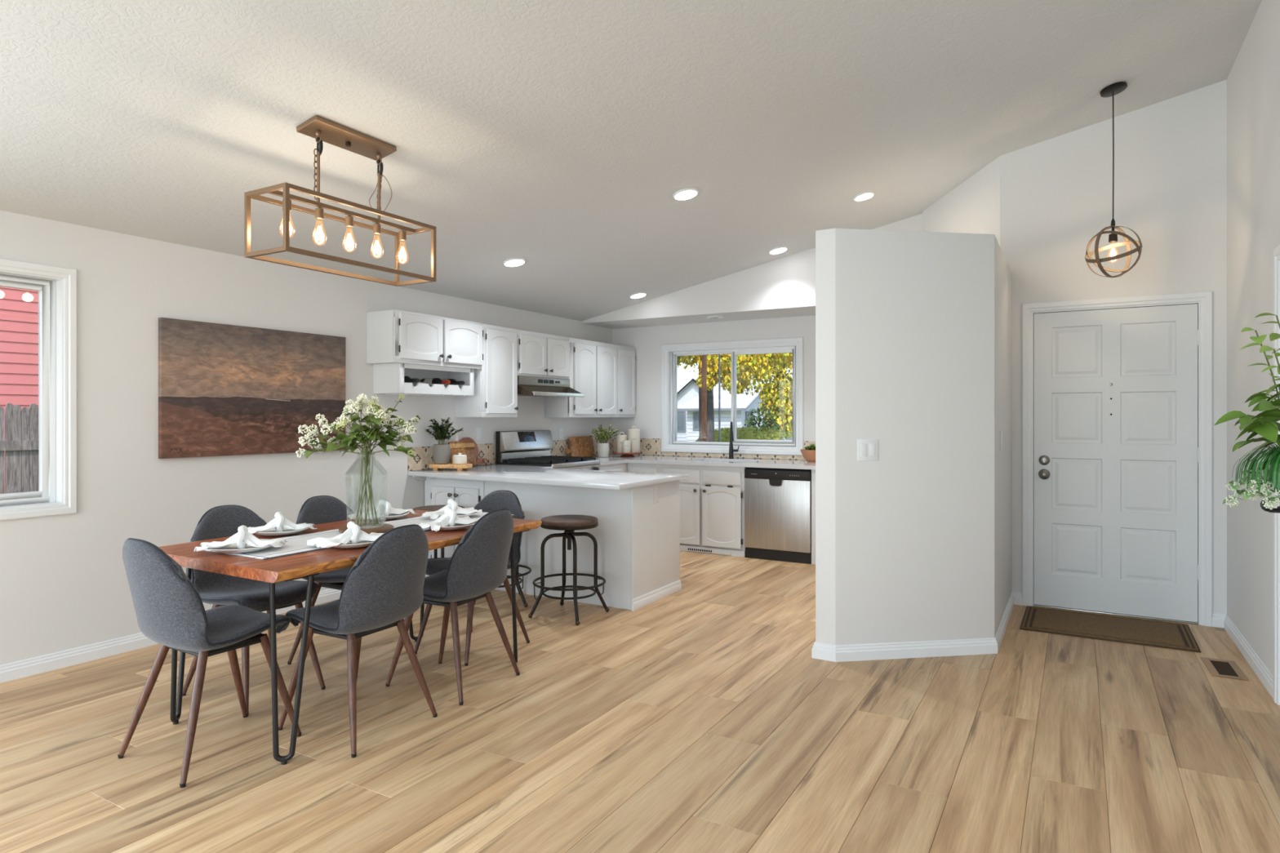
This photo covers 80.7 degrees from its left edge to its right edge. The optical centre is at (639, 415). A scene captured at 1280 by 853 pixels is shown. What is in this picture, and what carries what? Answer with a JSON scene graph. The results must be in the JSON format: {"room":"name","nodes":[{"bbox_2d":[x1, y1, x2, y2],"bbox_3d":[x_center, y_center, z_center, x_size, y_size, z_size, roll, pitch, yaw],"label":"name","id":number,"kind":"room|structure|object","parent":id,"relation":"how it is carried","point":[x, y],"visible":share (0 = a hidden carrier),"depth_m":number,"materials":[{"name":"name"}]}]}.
{"room":"dining room","nodes":[
{"label":"dining room","id":0,"kind":"room"},
{"bbox_2d":[0,210,612,665],"bbox_3d":[-3.227,0.142,3.815,0.148,2.470,11.640,0,0,30],"label":"wall","id":1,"kind":"structure","parent":0,"point":[64,585],"depth_m":4.37,"materials":[{"name":"white paint"}]},
{"bbox_2d":[0,257,76,520],"bbox_3d":[-3.442,-0.132,3.425,0.148,1.305,1.480,0,0,30],"label":"window","id":2,"kind":"structure","parent":1,"relation":"in","point":[56,286],"depth_m":3.99,"materials":[{"name":"white paint"}]},
{"bbox_2d":[0,588,341,683],"bbox_3d":[-2.807,1.284,4.392,0.016,0.085,4.060,0,0,30],"label":"baseboard","id":3,"kind":"structure","parent":1,"relation":"attached to","point":[46,663],"depth_m":4.06,"materials":[{"name":"white paint"}]},
{"bbox_2d":[158,317,346,458],"bbox_3d":[-2.475,-0.162,4.939,0.038,0.822,1.276,0,0,30],"label":"painting","id":4,"kind":"object","parent":1,"relation":"attached to","point":[224,389],"visible":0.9,"depth_m":4.80,"materials":[{"name":"paint"}]},
{"bbox_2d":[366,309,483,368],"bbox_3d":[-1.675,-0.588,5.998,0.359,0.386,0.938,0,0,30],"label":"upper cabinet","id":5,"kind":"object","parent":1,"relation":"attached to","point":[393,336],"visible":0.98,"depth_m":5.74,"materials":[{"name":"white paint"}]},
{"bbox_2d":[373,363,474,396],"bbox_3d":[-1.708,-0.279,6.015,0.284,0.234,0.800,0,0,30],"label":"wine rack","id":6,"kind":"object","parent":5,"relation":"attached to","point":[388,378],"visible":0.99,"depth_m":5.87,"materials":[{"name":"white paint"}]},
{"bbox_2d":[420,377,450,386],"bbox_3d":[-1.646,-0.270,6.074,0.295,0.075,0.075,0,0,30],"label":"wine bottle","id":7,"kind":"object","parent":6,"relation":"in","point":[430,381],"visible":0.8,"depth_m":6.04,"materials":[{"name":"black glass"}]},
{"bbox_2d":[440,378,464,387],"bbox_3d":[-1.564,-0.270,6.215,0.295,0.075,0.075,0,0,30],"label":"wine bottle","id":8,"kind":"object","parent":6,"relation":"in","point":[453,382],"visible":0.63,"depth_m":6.17,"materials":[{"name":"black glass"}]},
{"bbox_2d":[454,324,518,417],"bbox_3d":[-1.324,-0.383,6.603,0.359,0.787,0.463,0,0,30],"label":"upper cabinet","id":9,"kind":"object","parent":1,"relation":"attached to","point":[495,384],"visible":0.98,"depth_m":6.47,"materials":[{"name":"white paint"}]},
{"bbox_2d":[517,329,569,378],"bbox_3d":[-1.008,-0.568,7.147,0.359,0.410,0.797,0,0,30],"label":"upper cabinet","id":10,"kind":"object","parent":1,"relation":"attached to","point":[539,354],"visible":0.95,"depth_m":7.03,"materials":[{"name":"white paint"}]},
{"bbox_2d":[517,375,584,397],"bbox_3d":[-0.948,-0.271,7.112,0.490,0.180,0.782,0,0,30],"label":"range hood","id":11,"kind":"object","parent":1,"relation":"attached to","point":[526,385],"visible":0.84,"depth_m":7.03,"materials":[{"name":"silver metal"}]},
{"bbox_2d":[544,337,635,417],"bbox_3d":[-0.487,-0.379,8.044,0.359,0.788,1.281,0,0,30],"label":"upper cabinet","id":12,"kind":"object","parent":1,"relation":"attached to","point":[605,372],"visible":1,"depth_m":7.85,"materials":[{"name":"white paint"}]},
{"bbox_2d":[0,0,1262,321],"bbox_3d":[-0.928,-1.626,2.215,5.650,1.242,11.100,0,0,30],"label":"ceiling","id":13,"kind":"structure","parent":0,"point":[558,136],"depth_m":3.82,"materials":[{"name":"white paint"}]},
{"bbox_2d":[244,115,435,286],"bbox_3d":[-1.404,-1.028,3.627,0.290,0.656,0.865,0,0,30],"label":"chandelier","id":14,"kind":"object","parent":13,"relation":"hanging from","point":[322,129],"visible":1,"depth_m":3.56,"materials":[{"name":"brown wood"}]},
{"bbox_2d":[282,199,291,211],"bbox_3d":[-1.567,-0.937,3.346,0.037,0.056,0.036,0,0,30],"label":"socket","id":15,"kind":"object","parent":14,"relation":"attached to","point":[282,199],"depth_m":3.34,"materials":[{"name":"brown metal"}]},
{"bbox_2d":[315,207,324,220],"bbox_3d":[-1.484,-0.937,3.489,0.037,0.056,0.036,0,0,30],"label":"socket","id":16,"kind":"object","parent":14,"relation":"attached to","point":[319,212],"depth_m":3.48,"materials":[{"name":"brown metal"}]},
{"bbox_2d":[345,215,353,227],"bbox_3d":[-1.401,-0.937,3.632,0.037,0.056,0.036,0,0,30],"label":"socket","id":17,"kind":"object","parent":14,"relation":"attached to","point":[348,220],"depth_m":3.62,"materials":[{"name":"brown metal"}]},
{"bbox_2d":[373,222,381,235],"bbox_3d":[-1.318,-0.937,3.775,0.037,0.056,0.036,0,0,30],"label":"socket","id":18,"kind":"object","parent":14,"relation":"attached to","point":[376,227],"depth_m":3.76,"materials":[{"name":"brown metal"}]},
{"bbox_2d":[502,257,525,266],"bbox_3d":[-0.974,-1.191,5.847,0.177,0.044,0.179,0,0,36],"label":"recessed light","id":19,"kind":"object","parent":13,"relation":"in","point":[513,262],"visible":1,"depth_m":5.82,"materials":[{"name":"white ceramic"}]},
{"bbox_2d":[672,187,698,199],"bbox_3d":[0.308,-1.489,5.065,0.177,0.044,0.179,0,0,36],"label":"recessed light","id":20,"kind":"object","parent":13,"relation":"in","point":[690,193],"visible":1,"depth_m":5.04,"materials":[{"name":"white ceramic"}]},
{"bbox_2d":[768,246,788,254],"bbox_3d":[1.237,-1.481,6.746,0.177,0.044,0.179,0,0,36],"label":"recessed light","id":21,"kind":"object","parent":13,"relation":"in","point":[780,249],"visible":1,"depth_m":6.71,"materials":[{"name":"white ceramic"}]},
{"bbox_2d":[852,191,875,201],"bbox_3d":[1.701,-1.665,5.719,0.167,0.039,0.169,0,0,36],"label":"recessed light","id":22,"kind":"object","parent":13,"relation":"in","point":[867,195],"visible":1,"depth_m":5.71,"materials":[{"name":"white plastic"}]},
{"bbox_2d":[1084,81,1142,277],"bbox_3d":[2.856,-1.415,4.549,0.295,1.159,0.279,0,0,30],"label":"pendant light","id":23,"kind":"object","parent":13,"relation":"hanging from","point":[1112,90],"visible":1,"depth_m":4.54,"materials":[{"name":"metal"}]},
{"bbox_2d":[1108,226,1117,243],"bbox_3d":[2.856,-1.097,4.549,0.048,0.099,0.047,0,0,30],"label":"socket","id":24,"kind":"object","parent":23,"relation":"attached to","point":[1113,237],"depth_m":4.54,"materials":[{"name":"metal"}]},
{"bbox_2d":[0,551,1279,852],"bbox_3d":[-0.813,1.387,2.414,5.650,0.120,11.560,0,0,30],"label":"floor","id":25,"kind":"structure","parent":0,"point":[700,717],"depth_m":3.00,"materials":[{"name":"brown wood"}]},
{"bbox_2d":[117,537,301,787],"bbox_3d":[-1.716,0.888,2.991,0.464,0.877,0.559,0,0,31],"label":"dining chair","id":26,"kind":"object","parent":25,"relation":"on","point":[171,612],"visible":0.98,"depth_m":2.79,"materials":[{"name":"grey fabric"}]},
{"bbox_2d":[182,505,325,715],"bbox_3d":[-1.868,0.888,3.647,0.559,0.877,0.464,0,0,33],"label":"dining chair","id":27,"kind":"object","parent":25,"relation":"on","point":[217,589],"visible":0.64,"depth_m":3.63,"materials":[{"name":"grey fabric"}]},
{"bbox_2d":[287,495,408,664],"bbox_3d":[-1.580,0.888,4.114,0.559,0.877,0.464,0,0,30],"label":"dining chair","id":28,"kind":"object","parent":25,"relation":"on","point":[319,509],"visible":0.17,"depth_m":4.14,"materials":[{"name":"grey fabric"}]},
{"bbox_2d":[158,510,542,764],"bbox_3d":[-1.336,0.948,3.654,0.953,0.758,1.560,0,0,30],"label":"dining table","id":29,"kind":"object","parent":25,"relation":"on","point":[309,564],"visible":0.44,"depth_m":3.00,"materials":[{"name":"brown wood"}]},
{"bbox_2d":[254,525,309,536],"bbox_3d":[-1.733,0.551,3.619,0.272,0.026,0.272,0,0,30],"label":"dinner plate","id":30,"kind":"object","parent":29,"relation":"on","point":[271,532],"visible":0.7,"depth_m":3.54,"materials":[{"name":"white ceramic"}]},
{"bbox_2d":[247,511,317,533],"bbox_3d":[-1.730,0.510,3.612,0.338,0.098,0.158,0,0,-36],"label":"napkin","id":31,"kind":"object","parent":30,"relation":"on","point":[279,522],"visible":0.93,"depth_m":3.60,"materials":[{"name":"white fabric"}]},
{"bbox_2d":[226,528,342,559],"bbox_3d":[-1.495,0.567,3.360,0.445,0.005,0.671,0,0,30],"label":"table runner","id":32,"kind":"object","parent":29,"relation":"on","point":[295,544],"depth_m":3.23,"materials":[{"name":"fabric"}]},
{"bbox_2d":[207,538,271,553],"bbox_3d":[-1.671,0.551,3.167,0.272,0.026,0.272,0,0,30],"label":"dinner plate","id":33,"kind":"object","parent":32,"relation":"on","point":[232,548],"visible":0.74,"depth_m":3.10,"materials":[{"name":"white ceramic"}]},
{"bbox_2d":[194,524,288,551],"bbox_3d":[-1.671,0.510,3.160,0.338,0.098,0.158,0,0,-18],"label":"napkin","id":34,"kind":"object","parent":33,"relation":"on","point":[242,537],"visible":0.99,"depth_m":3.15,"materials":[{"name":"white fabric"}]},
{"bbox_2d":[328,536,373,548],"bbox_3d":[-1.254,0.551,3.289,0.272,0.026,0.272,0,0,30],"label":"dinner plate","id":35,"kind":"object","parent":29,"relation":"on","point":[361,544],"visible":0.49,"depth_m":3.20,"materials":[{"name":"white ceramic"}]},
{"bbox_2d":[306,521,382,547],"bbox_3d":[-1.256,0.510,3.292,0.233,0.098,0.326,0,0,42],"label":"napkin","id":36,"kind":"object","parent":35,"relation":"on","point":[353,533],"visible":0.86,"depth_m":3.26,"materials":[{"name":"white fabric"}]},
{"bbox_2d":[363,511,408,519],"bbox_3d":[-1.416,0.551,4.163,0.272,0.026,0.272,0,0,30],"label":"dinner plate","id":37,"kind":"object","parent":29,"relation":"on","point":[392,516],"visible":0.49,"depth_m":4.10,"materials":[{"name":"white ceramic"}]},
{"bbox_2d":[347,499,419,519],"bbox_3d":[-1.420,0.510,4.165,0.233,0.098,0.326,0,0,22],"label":"napkin","id":38,"kind":"object","parent":37,"relation":"on","point":[384,508],"visible":0.84,"depth_m":4.14,"materials":[{"name":"white fabric"}]},
{"bbox_2d":[378,515,437,533],"bbox_3d":[-1.176,0.567,3.912,0.436,0.005,0.561,0,0,30],"label":"table runner","id":39,"kind":"object","parent":29,"relation":"on","point":[417,520],"depth_m":4.02,"materials":[{"name":"fabric"}]},
{"bbox_2d":[338,523,393,533],"bbox_3d":[-1.348,0.555,3.713,0.256,0.018,0.256,0,0,30],"label":"serving board","id":40,"kind":"object","parent":39,"relation":"on","point":[368,528],"visible":0.74,"depth_m":3.68,"materials":[{"name":"brown wood"}]},
{"bbox_3d":[-1.348,0.362,3.713,0.200,0.368,0.200,0,0,30],"label":"glass vase","id":41,"kind":"object","parent":40,"relation":"on","visible":0},
{"bbox_2d":[295,393,420,525],"bbox_3d":[-1.369,0.215,3.718,0.463,0.637,0.440,0,0,30],"label":"flower bouquet","id":42,"kind":"object","parent":41,"relation":"in","point":[373,433],"visible":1,"depth_m":3.70,"materials":[{"name":"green plant"}]},
{"bbox_2d":[433,511,476,518],"bbox_3d":[-1.047,0.551,4.192,0.272,0.026,0.272,0,0,30],"label":"dinner plate","id":43,"kind":"object","parent":39,"relation":"on","point":[460,515],"visible":0.23,"depth_m":4.13,"materials":[{"name":"white ceramic"}]},
{"bbox_2d":[420,498,483,519],"bbox_3d":[-1.053,0.510,4.192,0.334,0.098,0.200,0,0,-42],"label":"napkin","id":44,"kind":"object","parent":43,"relation":"on","point":[452,504],"visible":0.88,"depth_m":4.17,"materials":[{"name":"white fabric"}]},
{"bbox_2d":[423,520,475,530],"bbox_3d":[-0.960,0.551,3.795,0.272,0.026,0.272,0,0,30],"label":"dinner plate","id":45,"kind":"object","parent":29,"relation":"on","point":[457,526],"visible":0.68,"depth_m":3.71,"materials":[{"name":"white ceramic"}]},
{"bbox_2d":[418,506,479,531],"bbox_3d":[-0.965,0.510,3.793,0.200,0.098,0.334,0,0,36],"label":"napkin","id":46,"kind":"object","parent":45,"relation":"on","point":[450,517],"visible":0.97,"depth_m":3.77,"materials":[{"name":"white fabric"}]},
{"bbox_2d":[278,524,437,758],"bbox_3d":[-1.195,0.888,3.227,0.559,0.877,0.464,0,0,28],"label":"dining chair","id":47,"kind":"object","parent":25,"relation":"on","point":[384,587],"visible":0.96,"depth_m":3.07,"materials":[{"name":"grey fabric"}]},
{"bbox_2d":[413,505,465,559],"bbox_3d":[-1.493,1.004,5.595,0.488,0.645,0.488,0,0,22],"label":"bar stool","id":48,"kind":"object","parent":25,"relation":"on","point":[429,508],"visible":0.12,"depth_m":5.62,"materials":[{"name":"metal"}]},
{"bbox_2d":[385,508,519,705],"bbox_3d":[-0.913,0.888,3.752,0.559,0.877,0.464,0,0,26],"label":"dining chair","id":49,"kind":"object","parent":25,"relation":"on","point":[477,566],"visible":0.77,"depth_m":3.59,"materials":[{"name":"grey fabric"}]},
{"bbox_2d":[414,489,529,666],"bbox_3d":[-0.952,0.888,4.336,0.464,0.877,0.559,0,0,30],"label":"dining chair","id":50,"kind":"object","parent":25,"relation":"on","point":[501,499],"visible":0.31,"depth_m":4.35,"materials":[{"name":"grey fabric"}]},
{"bbox_2d":[474,511,531,607],"bbox_3d":[-1.017,1.004,5.360,0.488,0.645,0.488,0,0,-15],"label":"bar stool","id":51,"kind":"object","parent":25,"relation":"on","point":[517,582],"visible":0.21,"depth_m":5.25,"materials":[{"name":"metal"}]},
{"bbox_2d":[495,430,599,470],"bbox_3d":[-0.830,0.725,7.065,0.701,1.165,0.757,0,0,30],"label":"gas range","id":52,"kind":"object","parent":25,"relation":"on","point":[528,447],"visible":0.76,"depth_m":7.03,"materials":[{"name":"silver metal"}]},
{"bbox_2d":[509,460,587,464],"bbox_3d":[-0.826,0.436,7.063,0.570,0.012,0.750,0,0,30],"label":"cooktop","id":53,"kind":"object","parent":52,"relation":"in","point":[511,462],"depth_m":6.81,"materials":[{"name":"black glass"}]},
{"bbox_2d":[424,476,681,611],"bbox_3d":[-0.703,0.902,5.995,2.026,0.850,0.935,0,0,30],"label":"base cabinet","id":54,"kind":"object","parent":25,"relation":"on","point":[637,534],"visible":0.71,"depth_m":5.41,"materials":[{"name":"white paint"}]},
{"bbox_2d":[408,464,688,489],"bbox_3d":[-0.740,0.485,5.888,2.085,0.084,1.173,0,0,30],"label":"countertop","id":55,"kind":"structure","parent":54,"relation":"on","point":[542,475],"depth_m":5.60,"materials":[{"name":"white stone"}]},
{"bbox_2d":[428,463,472,471],"bbox_3d":[-1.548,0.418,6.159,0.347,0.050,0.158,0,0,8],"label":"board","id":56,"kind":"object","parent":55,"relation":"on","point":[436,467],"visible":0.96,"depth_m":6.09,"materials":[{"name":"brown wood"}]},
{"bbox_2d":[425,417,462,464],"bbox_3d":[-1.618,0.201,6.182,0.285,0.383,0.291,0,0,30],"label":"potted plant","id":57,"kind":"object","parent":56,"relation":"on","point":[441,452],"visible":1,"depth_m":6.13,"materials":[{"name":"green plant"}]},
{"bbox_2d":[453,453,466,464],"bbox_3d":[-1.472,0.346,6.156,0.114,0.092,0.114,0,0,30],"label":"crock","id":58,"kind":"object","parent":56,"relation":"on","point":[460,459],"visible":1,"depth_m":6.11,"materials":[{"name":"beige ceramic"}]},
{"bbox_2d":[448,440,476,466],"bbox_3d":[-1.530,0.329,6.496,0.050,0.225,0.300,0,0,30],"label":"cutting board","id":59,"kind":"object","parent":55,"relation":"on","point":[464,447],"visible":0.73,"depth_m":6.52,"materials":[{"name":"brown wood"}]},
{"bbox_2d":[460,437,488,464],"bbox_3d":[-1.479,0.314,6.640,0.052,0.255,0.358,0,0,32],"label":"cutting board","id":60,"kind":"object","parent":55,"relation":"on","point":[478,460],"visible":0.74,"depth_m":6.68,"materials":[{"name":"brown wood"}]},
{"bbox_2d":[653,486,658,502],"bbox_3d":[0.116,0.565,5.410,0.005,0.115,0.075,0,0,30],"label":"outlet plate","id":61,"kind":"object","parent":54,"relation":"attached to","point":[655,489],"depth_m":5.40,"materials":[{"name":"white paint"}]},
{"bbox_2d":[528,515,608,625],"bbox_3d":[-0.471,1.004,5.025,0.488,0.645,0.488,0,0,28],"label":"bar stool","id":62,"kind":"object","parent":25,"relation":"on","point":[569,524],"visible":0.99,"depth_m":4.96,"materials":[{"name":"metal"}]},
{"bbox_2d":[600,462,627,471],"bbox_3d":[-0.361,0.902,7.945,0.660,0.849,1.220,0,0,30],"label":"base cabinet","id":63,"kind":"object","parent":25,"relation":"on","point":[623,467],"visible":0.07,"depth_m":7.52,"materials":[{"name":"white paint"}]},
{"bbox_2d":[588,454,815,469],"bbox_3d":[0.532,0.460,7.459,2.708,0.034,1.280,0,0,30],"label":"countertop","id":64,"kind":"structure","parent":63,"relation":"on","point":[611,459],"depth_m":7.44,"materials":[{"name":"white stone"}]},
{"bbox_2d":[564,435,595,457],"bbox_3d":[-0.645,0.330,8.002,0.058,0.224,0.525,0,0,30],"label":"cutting board","id":65,"kind":"object","parent":64,"relation":"on","point":[582,446],"visible":0.88,"depth_m":8.02,"materials":[{"name":"brown wood"}]},
{"bbox_2d":[590,423,618,457],"bbox_3d":[-0.395,0.263,8.079,0.300,0.360,0.285,0,0,30],"label":"potted plant","id":66,"kind":"object","parent":64,"relation":"on","point":[602,448],"visible":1,"depth_m":8.04,"materials":[{"name":"green plant"}]},
{"bbox_2d":[612,451,642,457],"bbox_3d":[-0.136,0.418,8.172,0.333,0.050,0.331,0,0,30],"label":"tray","id":67,"kind":"object","parent":64,"relation":"on","point":[624,455],"visible":0.75,"depth_m":8.10,"materials":[{"name":"brown wood"}]},
{"bbox_2d":[616,431,626,453],"bbox_3d":[-0.198,0.286,8.196,0.120,0.224,0.121,0,0,30],"label":"canister","id":68,"kind":"object","parent":67,"relation":"on","point":[620,438],"visible":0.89,"depth_m":8.14,"materials":[{"name":"beige ceramic"}]},
{"bbox_2d":[622,440,631,453],"bbox_3d":[-0.144,0.330,8.088,0.093,0.137,0.097,0,0,30],"label":"canister","id":69,"kind":"object","parent":67,"relation":"on","point":[626,443],"visible":1,"depth_m":8.05,"materials":[{"name":"beige ceramic"}]},
{"bbox_2d":[627,426,639,453],"bbox_3d":[-0.066,0.254,8.184,0.136,0.289,0.136,0,0,30],"label":"canister","id":70,"kind":"object","parent":67,"relation":"on","point":[633,434],"visible":0.91,"depth_m":8.12,"materials":[{"name":"beige ceramic"}]},
{"bbox_2d":[728,421,739,458],"bbox_3d":[0.941,0.250,7.745,0.118,0.386,0.183,0,0,30],"label":"kitchen faucet","id":71,"kind":"object","parent":64,"relation":"on","point":[731,450],"visible":1,"depth_m":7.79,"materials":[{"name":"black"}]},
{"bbox_2d":[800,443,815,462],"bbox_3d":[1.672,0.353,7.274,0.244,0.179,0.244,0,0,30],"label":"potted plant","id":72,"kind":"object","parent":64,"relation":"on","point":[808,453],"visible":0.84,"depth_m":7.21,"materials":[{"name":"ceramic"}]},
{"bbox_2d":[800,448,815,462],"bbox_3d":[1.672,0.384,7.274,0.244,0.118,0.244,0,0,30],"label":"plant pot","id":73,"kind":"object","parent":64,"relation":"on","point":[809,455],"depth_m":7.20,"materials":[{"name":"ceramic"}]},
{"bbox_2d":[627,462,660,473],"bbox_3d":[0.210,0.902,7.920,0.383,0.849,0.720,0,0,30],"label":"base cabinet","id":74,"kind":"object","parent":25,"relation":"on","point":[632,467],"visible":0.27,"depth_m":7.61,"materials":[{"name":"white paint"}]},
{"bbox_2d":[660,464,746,557],"bbox_3d":[0.758,0.902,7.584,0.898,0.849,0.750,0,0,30],"label":"base cabinet","id":75,"kind":"object","parent":25,"relation":"on","point":[712,498],"visible":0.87,"depth_m":7.23,"materials":[{"name":"white paint"}]},
{"bbox_2d":[684,546,730,555],"bbox_3d":[0.653,1.300,7.261,0.480,0.037,0.010,0,0,30],"label":"vent","id":76,"kind":"object","parent":75,"relation":"attached to","point":[713,550],"depth_m":7.25,"materials":[{"name":"white metal"}]},
{"bbox_2d":[744,466,811,564],"bbox_3d":[1.400,0.904,7.150,0.628,0.845,0.626,0,0,30],"label":"dishwasher","id":77,"kind":"object","parent":25,"relation":"on","point":[778,501],"visible":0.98,"depth_m":6.88,"materials":[{"name":"silver metal"}]},
{"bbox_2d":[811,469,815,564],"bbox_3d":[1.748,0.902,7.044,0.068,0.849,0.740,0,0,30],"label":"cabinet end panel","id":78,"kind":"object","parent":25,"relation":"on","point":[813,471],"visible":0.24,"depth_m":6.73,"materials":[{"name":"white paint"}]},
{"bbox_2d":[1019,605,1200,653],"bbox_3d":[2.911,1.320,4.721,0.910,0.013,0.630,0,0,31],"label":"doormat","id":79,"kind":"object","parent":25,"relation":"on","point":[1176,636],"visible":1,"depth_m":4.67,"materials":[{"name":"brown fabric"}]},
{"bbox_2d":[1200,657,1249,680],"bbox_3d":[3.062,1.324,3.952,0.150,0.005,0.334,0,0,28],"label":"floor vent","id":80,"kind":"object","parent":25,"relation":"in","point":[1217,668],"visible":1,"depth_m":3.94,"materials":[{"name":"beige metal"}]},
{"bbox_2d":[612,315,815,460],"bbox_3d":[1.202,0.152,7.889,3.440,2.450,0.148,0,0,30],"label":"wall","id":81,"kind":"structure","parent":0,"point":[647,341],"depth_m":8.23,"materials":[{"name":"white paint"}]},
{"bbox_2d":[661,337,803,455],"bbox_3d":[0.971,-0.198,8.013,1.615,1.187,0.155,0,0,30],"label":"window","id":82,"kind":"structure","parent":81,"relation":"in","point":[669,353],"depth_m":8.01,"materials":[{"name":"white paint"}]},
{"bbox_2d":[582,213,922,328],"bbox_3d":[1.077,-1.488,7.573,3.540,0.970,0.700,0,0,30],"label":"wall","id":83,"kind":"structure","parent":0,"point":[784,286],"depth_m":7.27,"materials":[{"name":"white paint"}]},
{"bbox_2d":[815,227,1011,645],"bbox_3d":[2.158,0.179,5.358,0.847,2.395,3.319,0,0,30],"label":"wall","id":84,"kind":"structure","parent":0,"point":[913,328],"depth_m":4.14,"materials":[{"name":"white paint"}]},
{"bbox_2d":[857,439,878,461],"bbox_3d":[1.240,0.185,4.102,0.118,0.118,0.009,0,0,-9],"label":"switch plate","id":85,"kind":"object","parent":84,"relation":"attached to","point":[867,449],"visible":1,"depth_m":4.10,"materials":[{"name":"white paint"}]},
{"bbox_2d":[811,591,1013,662],"bbox_3d":[1.948,1.284,4.993,0.875,0.085,2.508,0,0,30],"label":"baseboard","id":86,"kind":"structure","parent":84,"relation":"attached to","point":[873,651],"depth_m":4.13,"materials":[{"name":"white paint"}]},
{"bbox_2d":[922,155,999,245],"bbox_3d":[2.558,-1.573,5.874,0.176,1.400,1.007,0,0,-10],"label":"wall","id":87,"kind":"structure","parent":0,"point":[973,206],"depth_m":5.68,"materials":[{"name":"white paint"}]},
{"bbox_2d":[1000,80,1226,613],"bbox_3d":[3.200,-0.448,5.080,1.385,3.650,0.150,0,0,30],"label":"wall","id":88,"kind":"structure","parent":0,"point":[1171,154],"depth_m":4.97,"materials":[{"name":"white paint"}]},
{"bbox_2d":[1012,591,1022,605],"bbox_3d":[2.658,1.284,5.299,0.077,0.085,0.016,0,0,30],"label":"baseboard","id":89,"kind":"structure","parent":88,"relation":"attached to","point":[1018,600],"depth_m":5.29,"materials":[{"name":"white paint"}]},
{"bbox_2d":[1022,290,1212,626],"bbox_3d":[3.170,0.285,5.061,1.072,2.144,0.213,0,0,30],"label":"door","id":90,"kind":"structure","parent":88,"relation":"in","point":[1117,392],"depth_m":5.01,"materials":[{"name":"white paint"}]},
{"bbox_2d":[1226,0,1279,675],"bbox_3d":[1.319,-0.448,0.520,0.140,3.650,10.225,0,0,30],"label":"wall","id":91,"kind":"structure","parent":0,"point":[1253,80],"depth_m":4.00,"materials":[{"name":"white paint"}]},
{"bbox_2d":[1212,613,1273,698],"bbox_3d":[3.289,1.284,4.138,0.084,0.085,1.390,0,0,30],"label":"baseboard","id":92,"kind":"structure","parent":91,"relation":"attached to","point":[1219,620],"depth_m":4.10,"materials":[{"name":"white paint"}]},
{"bbox_2d":[1214,312,1279,513],"bbox_3d":[2.204,0.131,2.562,0.404,0.992,0.486,0,0,30],"label":"wall planter","id":93,"kind":"object","parent":91,"relation":"attached to","point":[1266,477],"visible":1,"depth_m":2.57,"materials":[{"name":"green"}]},
{"bbox_2d":[1273,244,1279,705],"bbox_3d":[2.805,0.275,3.101,0.160,2.105,0.870,0,0,30],"label":"door","id":94,"kind":"structure","parent":91,"relation":"in","point":[1277,251],"depth_m":3.47,"materials":[{"name":"white paint"}]},
{"label":"outside","id":95,"kind":"structure","parent":0,"visible":0},
{"bbox_3d":[3.900,1.807,26.642,100.000,0.200,130.000,0,0,30],"label":"ground","id":96,"kind":"structure","parent":95,"visible":0},
{"bbox_2d":[0,286,38,411],"bbox_3d":[-13.811,-1.493,12.062,7.000,6.400,15.800,0,0,30],"label":"building","id":97,"kind":"structure","parent":96,"relation":"on","point":[19,308],"depth_m":12.34,"materials":[{"name":"paint"}]},
{"bbox_2d":[0,403,39,493],"bbox_3d":[-8.561,0.767,10.114,0.062,1.880,4.300,0,0,30],"label":"picket fence","id":98,"kind":"object","parent":96,"relation":"on","point":[19,428],"visible":0.2,"depth_m":10.28,"materials":[{"name":"grey wood"}]},
{"bbox_2d":[701,354,720,442],"bbox_3d":[0.902,-0.368,9.639,0.223,4.250,0.147,0,0,30],"label":"utility pole","id":99,"kind":"object","parent":96,"relation":"on","point":[704,357],"visible":0.26,"depth_m":9.63,"materials":[{"name":"brown wood"}]},
{"bbox_2d":[677,376,772,441],"bbox_3d":[4.068,-0.293,43.107,7.360,4.000,7.750,0,0,30],"label":"house","id":100,"kind":"structure","parent":96,"relation":"on","point":[688,394],"depth_m":39.97,"materials":[{"name":"grey"}]},
{"bbox_2d":[677,352,792,441],"bbox_3d":[1.409,-0.163,13.733,3.602,3.845,2.298,0,0,30],"label":"maple tree","id":101,"kind":"object","parent":96,"relation":"on","point":[743,380],"visible":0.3,"depth_m":13.31,"materials":[{"name":"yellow plant"}]},
{"bbox_2d":[677,354,792,432],"bbox_3d":[3.482,-1.045,24.231,7.068,5.612,4.039,0,0,17],"label":"tree","id":102,"kind":"object","parent":96,"relation":"on","point":[781,391],"visible":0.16,"depth_m":23.17,"materials":[{"name":"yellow plant"}]},
{"bbox_2d":[694,426,792,442],"bbox_3d":[2.205,0.958,15.254,3.016,1.498,1.144,0,0,30],"label":"hedge","id":103,"kind":"object","parent":96,"relation":"on","point":[744,433],"visible":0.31,"depth_m":14.97,"materials":[{"name":"green plant"}]},
{"bbox_2d":[742,406,779,429],"bbox_3d":[3.165,0.795,19.666,1.624,2.069,1.103,0,0,30],"label":"bush","id":104,"kind":"object","parent":96,"relation":"on","point":[765,424],"visible":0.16,"depth_m":19.60,"materials":[{"name":"green plant"}]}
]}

